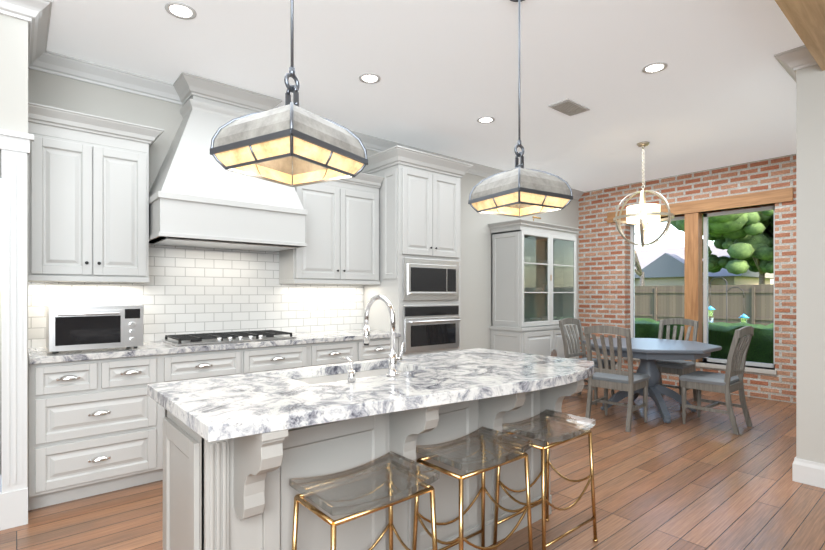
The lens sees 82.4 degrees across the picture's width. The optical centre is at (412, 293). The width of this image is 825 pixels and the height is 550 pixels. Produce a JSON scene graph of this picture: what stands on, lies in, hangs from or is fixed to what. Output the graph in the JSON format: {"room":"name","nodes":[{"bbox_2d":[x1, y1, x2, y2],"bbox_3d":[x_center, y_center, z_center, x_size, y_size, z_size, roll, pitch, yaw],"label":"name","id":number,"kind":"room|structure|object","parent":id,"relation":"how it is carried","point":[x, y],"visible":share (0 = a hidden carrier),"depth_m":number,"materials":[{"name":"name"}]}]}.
{"room":"dining room and kitchen","nodes":[
{"label":"dining room and kitchen","id":0,"kind":"room"},
{"bbox_2d":[0,14,27,486],"bbox_3d":[-3.718,-0.185,1.976,3.250,2.970,0.870,0,0,-40],"label":"wall","id":1,"kind":"structure","parent":0,"point":[13,74],"depth_m":2.65,"materials":[{"name":"grey paint"}]},
{"bbox_2d":[0,129,33,530],"bbox_3d":[-2.465,0.198,2.432,0.795,2.205,0.045,0,0,-40],"label":"door frame","id":2,"kind":"structure","parent":1,"relation":"attached to","point":[15,148],"depth_m":2.63,"materials":[{"name":"white wood"}]},
{"bbox_2d":[0,0,51,31],"bbox_3d":[-3.363,-1.613,1.637,3.355,0.115,0.105,0,0,-40],"label":"crown molding","id":3,"kind":"structure","parent":1,"relation":"attached to","point":[36,14],"depth_m":2.66,"materials":[{"name":"white wood"}]},
{"bbox_2d":[28,28,51,67],"bbox_3d":[-2.356,-1.613,2.964,0.105,0.115,0.570,0,0,-40],"label":"crown molding","id":4,"kind":"structure","parent":1,"relation":"attached to","point":[38,54],"depth_m":3.11,"materials":[{"name":"white wood"}]},
{"bbox_2d":[28,68,577,349],"bbox_3d":[0.108,-0.185,5.662,7.350,2.970,0.150,0,0,-40],"label":"wall","id":5,"kind":"structure","parent":0,"point":[53,90],"depth_m":5.99,"materials":[{"name":"grey paint"}]},
{"bbox_2d":[28,102,163,282],"bbox_3d":[-2.231,-0.642,3.338,0.772,1.115,0.392,0,0,-40],"label":"upper cabinet","id":6,"kind":"object","parent":5,"relation":"attached to","point":[88,197],"visible":0.9,"depth_m":3.19,"materials":[{"name":"grey wood"}]},
{"bbox_2d":[28,52,181,104],"bbox_3d":[-2.239,-1.613,3.524,1.005,0.115,0.105,0,0,-40],"label":"crown molding","id":7,"kind":"structure","parent":5,"relation":"attached to","point":[62,65],"depth_m":3.51,"materials":[{"name":"white wood"}]},
{"bbox_2d":[28,243,363,347],"bbox_3d":[-1.588,-0.020,4.130,2.777,0.800,0.011,0,0,-40],"label":"backsplash","id":8,"kind":"structure","parent":5,"relation":"attached to","point":[190,290],"depth_m":4.02,"materials":[{"name":"tile"}]},
{"bbox_2d":[149,72,306,251],"bbox_3d":[-1.504,-1.028,3.825,1.130,1.279,0.582,0,0,-40],"label":"range hood","id":9,"kind":"object","parent":5,"relation":"attached to","point":[200,196],"visible":0.75,"depth_m":3.63,"materials":[{"name":"grey wood"}]},
{"bbox_2d":[279,173,383,284],"bbox_3d":[-0.802,-0.632,4.539,1.023,1.075,0.392,0,0,-40],"label":"upper cabinet","id":10,"kind":"object","parent":5,"relation":"attached to","point":[342,230],"visible":0.81,"depth_m":4.45,"materials":[{"name":"grey wood"}]},
{"bbox_2d":[350,130,583,199],"bbox_3d":[0.686,-1.613,5.981,5.455,0.115,0.105,0,0,-40],"label":"crown molding","id":11,"kind":"structure","parent":5,"relation":"attached to","point":[372,143],"depth_m":5.45,"materials":[{"name":"white wood"}]},
{"bbox_2d":[0,378,824,549],"bbox_3d":[1.245,1.340,1.627,10.800,0.080,8.090,0,0,-40],"label":"floor","id":12,"kind":"structure","parent":0,"point":[707,480],"depth_m":3.01,"materials":[{"name":"brown wood"}]},
{"bbox_2d":[28,355,163,509],"bbox_3d":[-2.184,0.858,3.224,0.696,0.884,0.627,0,0,-40],"label":"base cabinet","id":13,"kind":"object","parent":12,"relation":"on","point":[95,427],"depth_m":2.97,"materials":[{"name":"grey wood"}]},
{"bbox_2d":[28,329,400,364],"bbox_3d":[-1.378,0.392,3.881,2.777,0.040,0.635,0,0,-40],"label":"countertop","id":14,"kind":"structure","parent":13,"relation":"on","point":[42,355],"depth_m":3.35,"materials":[{"name":"stone"}]},
{"bbox_2d":[46,304,142,352],"bbox_3d":[-2.119,0.222,3.151,0.510,0.295,0.388,0,0,-40],"label":"microwave","id":15,"kind":"object","parent":14,"relation":"on","point":[81,327],"visible":1,"depth_m":3.02,"materials":[{"name":"silver metal"}]},
{"bbox_2d":[161,330,295,345],"bbox_3d":[-1.475,0.346,3.822,0.920,0.045,0.470,0,0,-40],"label":"cooktop","id":16,"kind":"object","parent":14,"relation":"in","point":[205,338],"visible":0.98,"depth_m":3.70,"materials":[{"name":"silver metal"}]},
{"bbox_2d":[164,343,311,416],"bbox_3d":[-1.489,0.858,3.808,1.120,0.884,0.627,0,0,-40],"label":"base cabinet","id":17,"kind":"object","parent":12,"relation":"on","point":[206,364],"depth_m":3.53,"materials":[{"name":"grey wood"}]},
{"bbox_2d":[312,337,397,365],"bbox_3d":[-0.693,0.858,4.477,0.960,0.884,0.627,0,0,-40],"label":"base cabinet","id":18,"kind":"object","parent":12,"relation":"on","point":[326,353],"depth_m":4.20,"materials":[{"name":"grey wood"}]},
{"bbox_2d":[289,451,439,549],"bbox_3d":[-0.170,0.980,1.718,0.486,0.640,0.321,0,0,-40],"label":"bar stool","id":19,"kind":"object","parent":12,"relation":"on","point":[390,479],"visible":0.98,"depth_m":1.68,"materials":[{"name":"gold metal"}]},
{"bbox_2d":[163,380,583,549],"bbox_3d":[-0.032,0.857,2.276,1.976,0.885,0.810,0,0,-40],"label":"kitchen island","id":20,"kind":"object","parent":12,"relation":"on","point":[239,450],"depth_m":1.86,"materials":[{"name":"grey"}]},
{"bbox_2d":[147,348,593,447],"bbox_3d":[0.000,0.392,2.207,2.020,0.045,0.980,0,0,-40],"label":"island countertop","id":21,"kind":"structure","parent":20,"relation":"on","point":[224,411],"depth_m":1.84,"materials":[{"name":"white stone"}]},
{"bbox_2d":[291,364,410,383],"bbox_3d":[-0.281,0.521,2.278,0.690,0.236,0.400,0,0,-40],"label":"sink","id":22,"kind":"object","parent":21,"relation":"in","point":[319,377],"depth_m":2.40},
{"bbox_2d":[340,295,404,381],"bbox_3d":[-0.219,0.186,2.146,0.297,0.366,0.254,0,0,-40],"label":"faucet","id":23,"kind":"object","parent":21,"relation":"on","point":[394,359],"visible":1,"depth_m":2.12,"materials":[{"name":"silver metal"}]},
{"bbox_2d":[361,145,472,356],"bbox_3d":[0.030,-0.050,5.035,1.045,2.700,0.703,0,0,-40],"label":"tall cabinet","id":24,"kind":"object","parent":12,"relation":"on","point":[418,287],"visible":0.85,"depth_m":4.75,"materials":[{"name":"grey wood"}]},
{"bbox_2d":[412,426,532,549],"bbox_3d":[0.270,0.980,2.088,0.486,0.640,0.321,0,0,-40],"label":"bar stool","id":25,"kind":"object","parent":12,"relation":"on","point":[482,450],"visible":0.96,"depth_m":2.06,"materials":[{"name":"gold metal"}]},
{"bbox_2d":[488,216,582,358],"bbox_3d":[1.739,0.144,6.573,1.440,2.311,0.547,0,0,-40],"label":"hutch","id":26,"kind":"object","parent":12,"relation":"on","point":[533,282],"visible":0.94,"depth_m":6.29,"materials":[{"name":"grey wood"}]},
{"bbox_2d":[492,409,597,549],"bbox_3d":[0.691,0.980,2.442,0.486,0.640,0.321,0,0,-40],"label":"bar stool","id":27,"kind":"object","parent":12,"relation":"on","point":[547,426],"visible":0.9,"depth_m":2.41,"materials":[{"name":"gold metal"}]},
{"bbox_2d":[559,318,616,404],"bbox_3d":[2.152,0.802,5.817,0.469,0.995,0.536,0,0,-40],"label":"dining chair","id":28,"kind":"object","parent":12,"relation":"on","point":[562,323],"visible":0.48,"depth_m":5.92,"materials":[{"name":"grey wood"}]},
{"bbox_2d":[584,325,649,431],"bbox_3d":[2.056,0.802,4.753,0.536,0.995,0.469,0,0,-45],"label":"dining chair","id":29,"kind":"object","parent":12,"relation":"on","point":[630,381],"visible":0.96,"depth_m":4.63,"materials":[{"name":"grey wood"}]},
{"bbox_2d":[582,338,721,422],"bbox_3d":[2.611,0.922,5.224,1.275,0.755,1.275,0,0,-40],"label":"dining table","id":30,"kind":"object","parent":12,"relation":"on","point":[648,352],"visible":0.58,"depth_m":4.99,"materials":[{"name":"grey paint"}]},
{"bbox_2d":[656,318,698,406],"bbox_3d":[3.152,0.802,5.744,0.536,0.995,0.469,0,0,-40],"label":"dining chair","id":31,"kind":"object","parent":12,"relation":"on","point":[680,367],"visible":0.5,"depth_m":5.71,"materials":[{"name":"grey wood"}]},
{"bbox_2d":[678,326,753,434],"bbox_3d":[3.016,0.802,4.665,0.469,0.995,0.536,0,0,-40],"label":"dining chair","id":32,"kind":"object","parent":12,"relation":"on","point":[728,382],"visible":1,"depth_m":4.57,"materials":[{"name":"grey wood"}]},
{"bbox_2d":[47,0,803,191],"bbox_3d":[1.245,-1.720,1.627,10.800,0.100,8.090,0,0,-40],"label":"ceiling","id":33,"kind":"structure","parent":0,"point":[719,91],"depth_m":3.46,"materials":[{"name":"white paint"}]},
{"bbox_2d":[165,2,196,19],"bbox_3d":[-1.363,-1.665,2.773,0.170,0.005,0.170,0,0,-40],"label":"recessed light","id":34,"kind":"object","parent":33,"relation":"in","point":[180,10],"visible":1,"depth_m":2.77,"materials":[{"name":"white"}]},
{"bbox_2d":[210,0,367,186],"bbox_3d":[-0.440,-1.054,1.720,0.398,1.226,0.398,0,0,31],"label":"pendant light","id":35,"kind":"object","parent":33,"relation":"hanging from","point":[291,144],"visible":1,"depth_m":1.62,"materials":[{"name":"silver metal"}]},
{"bbox_2d":[359,73,380,83],"bbox_3d":[-0.330,-1.665,3.641,0.170,0.005,0.170,0,0,-40],"label":"recessed light","id":36,"kind":"object","parent":33,"relation":"in","point":[369,78],"visible":1,"depth_m":3.64,"materials":[{"name":"white"}]},
{"bbox_2d":[477,117,494,122],"bbox_3d":[0.704,-1.665,4.510,0.170,0.005,0.170,0,0,-40],"label":"recessed light","id":37,"kind":"object","parent":33,"relation":"in","point":[485,119],"visible":1,"depth_m":4.50,"materials":[{"name":"white"}]},
{"bbox_2d":[468,0,572,217],"bbox_3d":[0.586,-1.061,2.582,0.398,1.212,0.398,0,0,-32],"label":"pendant light","id":38,"kind":"object","parent":33,"relation":"hanging from","point":[519,190],"visible":1,"depth_m":2.49,"materials":[{"name":"silver metal"}]},
{"bbox_2d":[548,98,589,115],"bbox_3d":[1.401,-1.662,4.208,0.360,0.015,0.200,0,0,-40],"label":"ceiling vent","id":39,"kind":"object","parent":33,"relation":"in","point":[568,107],"visible":1,"depth_m":4.18,"materials":[{"name":"white metal"}]},
{"bbox_2d":[613,142,674,247],"bbox_3d":[2.554,-1.089,5.215,0.608,1.155,0.608,0,0,-40],"label":"orb chandelier","id":40,"kind":"object","parent":33,"relation":"hanging from","point":[643,214],"visible":1,"depth_m":5.15,"materials":[{"name":"silver metal"}]},
{"bbox_2d":[642,62,667,73],"bbox_3d":[1.785,-1.665,3.472,0.170,0.005,0.170,0,0,-40],"label":"recessed light","id":41,"kind":"object","parent":33,"relation":"in","point":[654,67],"visible":1,"depth_m":3.46,"materials":[{"name":"white"}]},
{"bbox_2d":[578,154,795,402],"bbox_3d":[4.068,-0.185,6.429,0.300,2.970,3.770,0,0,-40],"label":"brick wall","id":42,"kind":"structure","parent":0,"point":[603,272],"depth_m":6.49,"materials":[{"name":"red brick"}]},
{"bbox_2d":[623,357,776,374],"bbox_3d":[3.952,0.955,6.567,0.360,0.050,1.890,0,0,-40],"label":"sill","id":43,"kind":"structure","parent":42,"relation":"attached to","point":[747,369],"depth_m":6.14,"materials":[{"name":"grey wood"}]},
{"bbox_2d":[607,187,792,367],"bbox_3d":[3.875,-0.172,6.561,0.245,2.197,2.300,0,0,-40],"label":"window","id":44,"kind":"structure","parent":42,"relation":"in","point":[738,269],"depth_m":6.40,"materials":[{"name":"white"}]},
{"bbox_2d":[775,0,824,70],"bbox_3d":[0.211,-1.585,0.799,7.750,0.170,0.352,0,0,-40],"label":"beam","id":45,"kind":"structure","parent":0,"point":[806,19],"depth_m":2.59,"materials":[{"name":"brown wood"}]},
{"bbox_2d":[796,64,824,463],"bbox_3d":[3.917,-0.185,4.082,2.950,2.970,0.370,0,0,-40],"label":"wall","id":46,"kind":"structure","parent":0,"point":[810,263],"depth_m":3.22,"materials":[{"name":"grey paint"}]},
{"bbox_2d":[774,48,799,81],"bbox_3d":[3.724,-1.613,4.229,3.055,0.115,0.105,0,0,-40],"label":"crown molding","id":47,"kind":"structure","parent":46,"relation":"attached to","point":[787,59],"depth_m":3.27,"materials":[{"name":"white wood"}]},
{"bbox_2d":[792,457,796,481],"bbox_3d":[3.786,1.220,4.225,2.968,0.160,0.018,0,0,-40],"label":"baseboard","id":48,"kind":"structure","parent":46,"relation":"attached to","point":[794,466],"depth_m":3.27,"materials":[{"name":"white wood"}]},
{"bbox_2d":[796,45,816,68],"bbox_3d":[2.883,-1.613,2.938,0.105,0.115,0.750,0,0,-40],"label":"crown molding","id":49,"kind":"structure","parent":46,"relation":"attached to","point":[804,59],"depth_m":3.20,"materials":[{"name":"white wood"}]},
{"bbox_2d":[797,458,824,488],"bbox_3d":[2.916,1.220,2.966,0.018,0.160,0.750,0,0,-40],"label":"baseboard","id":50,"kind":"structure","parent":46,"relation":"attached to","point":[812,473],"depth_m":3.20,"materials":[{"name":"white wood"}]},
{"label":"outside","id":51,"kind":"structure","parent":0,"visible":0},
{"bbox_3d":[30.855,1.500,38.989,82.590,0.100,120.000,0,0,-40],"label":"lawn","id":52,"kind":"structure","parent":51,"visible":0},
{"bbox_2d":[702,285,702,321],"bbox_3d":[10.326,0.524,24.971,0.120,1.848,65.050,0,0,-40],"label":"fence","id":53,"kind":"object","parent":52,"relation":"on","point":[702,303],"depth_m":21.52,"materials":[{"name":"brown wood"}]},
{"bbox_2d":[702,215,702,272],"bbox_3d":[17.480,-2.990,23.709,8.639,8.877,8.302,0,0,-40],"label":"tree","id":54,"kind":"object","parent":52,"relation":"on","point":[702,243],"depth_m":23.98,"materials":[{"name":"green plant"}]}
]}

